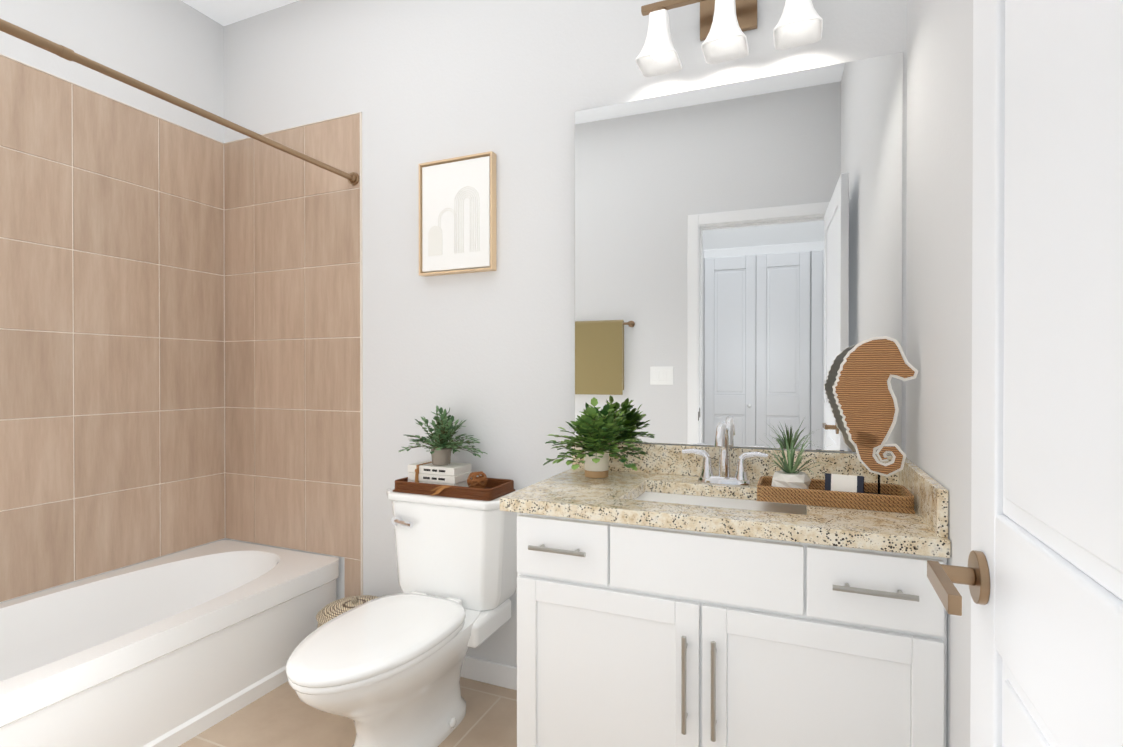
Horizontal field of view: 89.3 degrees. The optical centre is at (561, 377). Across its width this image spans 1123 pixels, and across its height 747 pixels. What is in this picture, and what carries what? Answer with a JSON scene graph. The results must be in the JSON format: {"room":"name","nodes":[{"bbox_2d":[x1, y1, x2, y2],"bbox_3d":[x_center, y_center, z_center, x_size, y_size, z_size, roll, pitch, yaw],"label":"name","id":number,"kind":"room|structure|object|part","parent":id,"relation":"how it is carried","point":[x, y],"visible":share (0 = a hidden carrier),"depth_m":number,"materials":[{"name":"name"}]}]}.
{"room":"bathroom","nodes":[
{"label":"bathroom","id":0,"kind":"room"},
{"bbox_2d":[0,0,225,602],"bbox_3d":[-2.054,-0.261,2.002,0.120,2.910,1.770,0,0,23],"label":"wall","id":1,"kind":"structure","parent":0,"point":[174,48],"depth_m":2.42,"materials":[{"name":"white paint"}]},
{"bbox_2d":[0,54,223,601],"bbox_3d":[-1.994,-0.172,1.978,0.009,1.935,1.770,0,0,23],"label":"tiled wall","id":2,"kind":"structure","parent":1,"relation":"attached to","point":[72,249],"depth_m":2.27,"materials":[{"name":"beige"}]},
{"bbox_2d":[0,55,223,601],"bbox_3d":[-1.992,-0.171,1.974,0.007,1.926,1.763,0,0,23],"label":"wall tile","id":3,"kind":"structure","parent":2,"relation":"attached to","point":[116,296],"depth_m":2.30,"materials":[{"name":"beige tile"}]},
{"bbox_2d":[181,0,298,25],"bbox_3d":[-0.589,-1.734,0.808,4.740,0.050,3.060,0,0,23],"label":"ceiling","id":4,"kind":"structure","parent":0,"point":[224,12],"depth_m":2.64,"materials":[{"name":"white paint"}]},
{"bbox_2d":[178,677,516,746],"bbox_3d":[-0.589,1.226,0.824,4.740,0.050,3.060,0,0,23],"label":"floor","id":5,"kind":"structure","parent":0,"point":[283,715],"depth_m":1.95,"materials":[{"name":"tile"}]},
{"bbox_2d":[0,540,338,746],"bbox_3d":[-1.647,0.997,1.838,0.758,0.395,1.751,0,0,23],"label":"bathtub","id":6,"kind":"object","parent":5,"relation":"on","point":[177,649],"visible":0.92,"depth_m":2.01,"materials":[{"name":"white ceramic"}]},
{"bbox_2d":[316,595,378,627],"bbox_3d":[-0.811,1.026,2.229,0.280,0.332,0.280,0,0,23],"label":"woven basket","id":7,"kind":"object","parent":5,"relation":"on","point":[330,611],"visible":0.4,"depth_m":2.21,"materials":[{"name":"beige wicker"}]},
{"bbox_2d":[286,487,517,746],"bbox_3d":[-0.521,0.812,1.864,0.516,0.766,0.834,0,0,23],"label":"toilet","id":8,"kind":"object","parent":5,"relation":"on","point":[384,671],"visible":0.98,"depth_m":1.86,"materials":[{"name":"white ceramic"}]},
{"bbox_3d":[-0.567,0.789,1.756,0.398,0.030,0.600,0,0,23],"label":"lid","id":9,"kind":"part","parent":8,"relation":"part of","materials":[{"name":"white plastic"}]},
{"bbox_3d":[-0.566,0.816,1.757,0.392,0.019,0.592,0,0,23],"label":"seat","id":10,"kind":"part","parent":8,"relation":"part of","materials":[{"name":"white plastic"}]},
{"bbox_3d":[-0.542,1.011,1.815,0.384,0.368,0.695,0,0,23],"label":"bowl","id":11,"kind":"part","parent":8,"relation":"part of","materials":[{"name":"white ceramic"}]},
{"bbox_3d":[-0.580,0.529,2.084,0.093,0.034,0.040,0,0,23],"label":"flush lever","id":12,"kind":"part","parent":8,"relation":"part of","materials":[{"name":"silver metal"}]},
{"bbox_3d":[-0.406,0.442,2.136,0.516,0.030,0.240,0,0,23],"label":"tank lid","id":13,"kind":"part","parent":8,"relation":"part of","materials":[{"name":"white ceramic"}]},
{"bbox_2d":[393,477,514,500],"bbox_3d":[-0.402,0.406,2.132,0.420,0.041,0.196,0,0,23],"label":"tray","id":14,"kind":"object","parent":8,"relation":"on","point":[494,488],"visible":0.58,"depth_m":2.05,"materials":[{"name":"brown wood"}]},
{"bbox_2d":[408,460,471,486],"bbox_3d":[-0.467,0.374,2.167,0.214,0.090,0.142,0,0,23],"label":"books","id":15,"kind":"object","parent":14,"relation":"on","point":[451,473],"visible":0.85,"depth_m":2.12,"materials":[{"name":"white paper"}]},
{"bbox_2d":[399,406,486,464],"bbox_3d":[-0.468,0.218,2.143,0.337,0.224,0.260,0,0,23],"label":"potted plant","id":16,"kind":"object","parent":15,"relation":"on","point":[440,436],"visible":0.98,"depth_m":2.14,"materials":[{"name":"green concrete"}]},
{"bbox_3d":[-0.458,0.300,2.166,0.076,0.061,0.076,0,0,23],"label":"pot","id":17,"kind":"part","parent":16,"relation":"part of","materials":[{"name":"beige ceramic"}]},
{"bbox_2d":[431,485,450,495],"bbox_3d":[-0.421,0.404,2.034,0.082,0.042,0.042,0,0,23],"label":"tassel","id":18,"kind":"object","parent":14,"relation":"on","point":[439,490],"visible":0.81,"depth_m":2.02,"materials":[{"name":"brown"}]},
{"bbox_2d":[467,471,486,487],"bbox_3d":[-0.311,0.382,2.102,0.075,0.071,0.076,0,0,23],"label":"orb","id":19,"kind":"object","parent":14,"relation":"on","point":[474,481],"visible":0.94,"depth_m":2.08,"materials":[{"name":"brown"}]},
{"bbox_3d":[-0.404,0.644,2.141,0.488,0.371,0.219,0,0,23],"label":"tank","id":20,"kind":"part","parent":8,"relation":"part of","materials":[{"name":"white ceramic"}]},
{"bbox_2d":[500,421,950,746],"bbox_3d":[0.415,0.665,1.610,1.048,1.062,0.582,0,0,23],"label":"bathroom vanity","id":21,"kind":"object","parent":5,"relation":"on","point":[668,595],"visible":0.94,"depth_m":1.37,"materials":[{"name":"white wood"}]},
{"bbox_2d":[500,441,950,557],"bbox_3d":[0.420,0.299,1.619,1.048,0.136,0.558,0,0,23],"label":"countertop","id":22,"kind":"structure","parent":21,"relation":"on","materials":[{"name":"stone"}]},
{"bbox_2d":[543,397,648,477],"bbox_3d":[0.097,0.198,1.847,0.323,0.262,0.292,0,0,23],"label":"plant","id":23,"kind":"object","parent":22,"relation":"on","point":[597,432],"visible":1,"depth_m":1.85,"materials":[{"name":"green plant"}]},
{"bbox_3d":[0.117,0.285,1.889,0.082,0.088,0.082,0,0,23],"label":"pot","id":24,"kind":"part","parent":23,"relation":"part of","materials":[{"name":"beige ceramic"}]},
{"bbox_2d":[682,421,768,484],"bbox_3d":[0.492,0.232,1.738,0.262,0.196,0.152,0,0,23],"label":"faucet","id":25,"kind":"object","parent":22,"relation":"on","point":[707,477],"depth_m":1.77,"materials":[{"name":"silver metal"}]},
{"bbox_2d":[757,476,914,513],"bbox_3d":[0.722,0.310,1.526,0.368,0.041,0.170,0,0,23],"label":"tray","id":26,"kind":"object","parent":22,"relation":"on","point":[900,499],"visible":0.94,"depth_m":1.46,"materials":[{"name":"wicker"}]},
{"bbox_2d":[757,431,827,488],"bbox_3d":[0.642,0.230,1.563,0.229,0.186,0.258,0,0,23],"label":"air plant","id":27,"kind":"object","parent":26,"relation":"on","point":[788,476],"visible":0.92,"depth_m":1.54,"materials":[{"name":"green plant"}]},
{"bbox_3d":[0.632,0.293,1.564,0.102,0.062,0.101,0,0,23],"label":"pot","id":28,"kind":"part","parent":27,"relation":"part of","materials":[{"name":"white ceramic"}]},
{"bbox_2d":[825,473,863,492],"bbox_3d":[0.745,0.287,1.497,0.091,0.058,0.029,0,-14,31],"label":"soap box","id":29,"kind":"object","parent":26,"relation":"on","point":[842,483],"visible":0.65,"depth_m":1.49,"materials":[{"name":"white"}]},
{"bbox_2d":[832,336,917,494],"bbox_3d":[0.833,0.107,1.516,0.201,0.432,0.050,0,0,33],"label":"seahorse","id":30,"kind":"object","parent":26,"relation":"on","point":[864,394],"visible":1,"depth_m":1.51,"materials":[{"name":"brown wood"}]},
{"bbox_2d":[224,0,906,666],"bbox_3d":[-0.297,-0.263,2.288,3.135,2.910,0.120,0,0,23],"label":"wall","id":31,"kind":"structure","parent":0,"point":[514,86],"depth_m":2.23,"materials":[{"name":"white paint"}]},
{"bbox_2d":[224,112,362,594],"bbox_3d":[-1.245,0.023,2.619,0.832,2.334,0.009,0,0,23],"label":"tiled wall","id":32,"kind":"structure","parent":31,"relation":"attached to","point":[361,374],"depth_m":2.47,"materials":[{"name":"beige"}]},
{"bbox_2d":[224,114,360,597],"bbox_3d":[-1.249,-0.019,2.616,0.820,2.237,0.006,0,0,23],"label":"wall tile","id":33,"kind":"structure","parent":32,"relation":"attached to","point":[316,302],"depth_m":2.60,"materials":[{"name":"beige tile"}]},
{"bbox_2d":[0,18,358,185],"bbox_3d":[-1.238,-0.854,1.655,0.056,0.056,1.753,0,0,23],"label":"rail","id":34,"kind":"object","parent":33,"relation":"attached to","point":[66,53],"visible":0.98,"depth_m":1.68,"materials":[{"name":"beige metal"}]},
{"bbox_2d":[418,151,496,276],"bbox_3d":[-0.415,-0.637,2.248,0.340,0.450,0.036,0,0,23],"label":"picture frame","id":35,"kind":"object","parent":31,"relation":"attached to","point":[457,218],"visible":1,"depth_m":2.23,"materials":[{"name":"white paper"}]},
{"bbox_2d":[461,656,516,689],"bbox_3d":[-0.391,1.150,2.263,1.017,0.085,0.012,0,0,23],"label":"baseboard","id":36,"kind":"structure","parent":31,"relation":"attached to","point":[491,672],"depth_m":2.20,"materials":[{"name":"white wood"}]},
{"bbox_2d":[635,0,822,76],"bbox_3d":[0.517,-1.140,1.792,0.555,0.229,0.152,0,0,23],"label":"sconce","id":37,"kind":"object","parent":31,"relation":"attached to","point":[725,25],"visible":1,"depth_m":1.82,"materials":[{"name":"white glass"}]},
{"bbox_2d":[575,52,902,453],"bbox_3d":[0.525,-0.365,1.860,1.026,1.181,0.005,0,0,22],"label":"mirror","id":38,"kind":"object","parent":31,"relation":"attached to","point":[738,258],"visible":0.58,"depth_m":1.84,"materials":[{"name":"clear glass"}]},
{"bbox_2d":[906,0,972,746],"bbox_3d":[0.725,-0.255,0.832,0.120,2.910,1.770,0,0,23],"label":"wall","id":39,"kind":"structure","parent":0,"point":[939,231],"depth_m":1.22,"materials":[{"name":"white paint"}]},
{"bbox_3d":[-0.752,-0.252,0.429,4.500,2.910,0.120,0,0,23],"label":"wall","id":40,"kind":"structure","parent":0,"visible":0},
{"bbox_2d":[970,0,1122,746],"bbox_3d":[0.415,0.129,0.415,0.035,2.124,0.749,0,0,24],"label":"door","id":41,"kind":"structure","parent":40,"relation":"in","point":[1047,446],"depth_m":0.52,"materials":[{"name":"white wood"}]},
{"bbox_2d":[927,550,989,615],"bbox_3d":[0.530,0.249,0.677,0.151,0.064,0.182,0,0,24],"label":"door lever","id":42,"kind":"object","parent":41,"relation":"attached to","point":[974,575],"visible":0.44,"depth_m":0.69,"materials":[{"name":"beige metal"}]}
]}

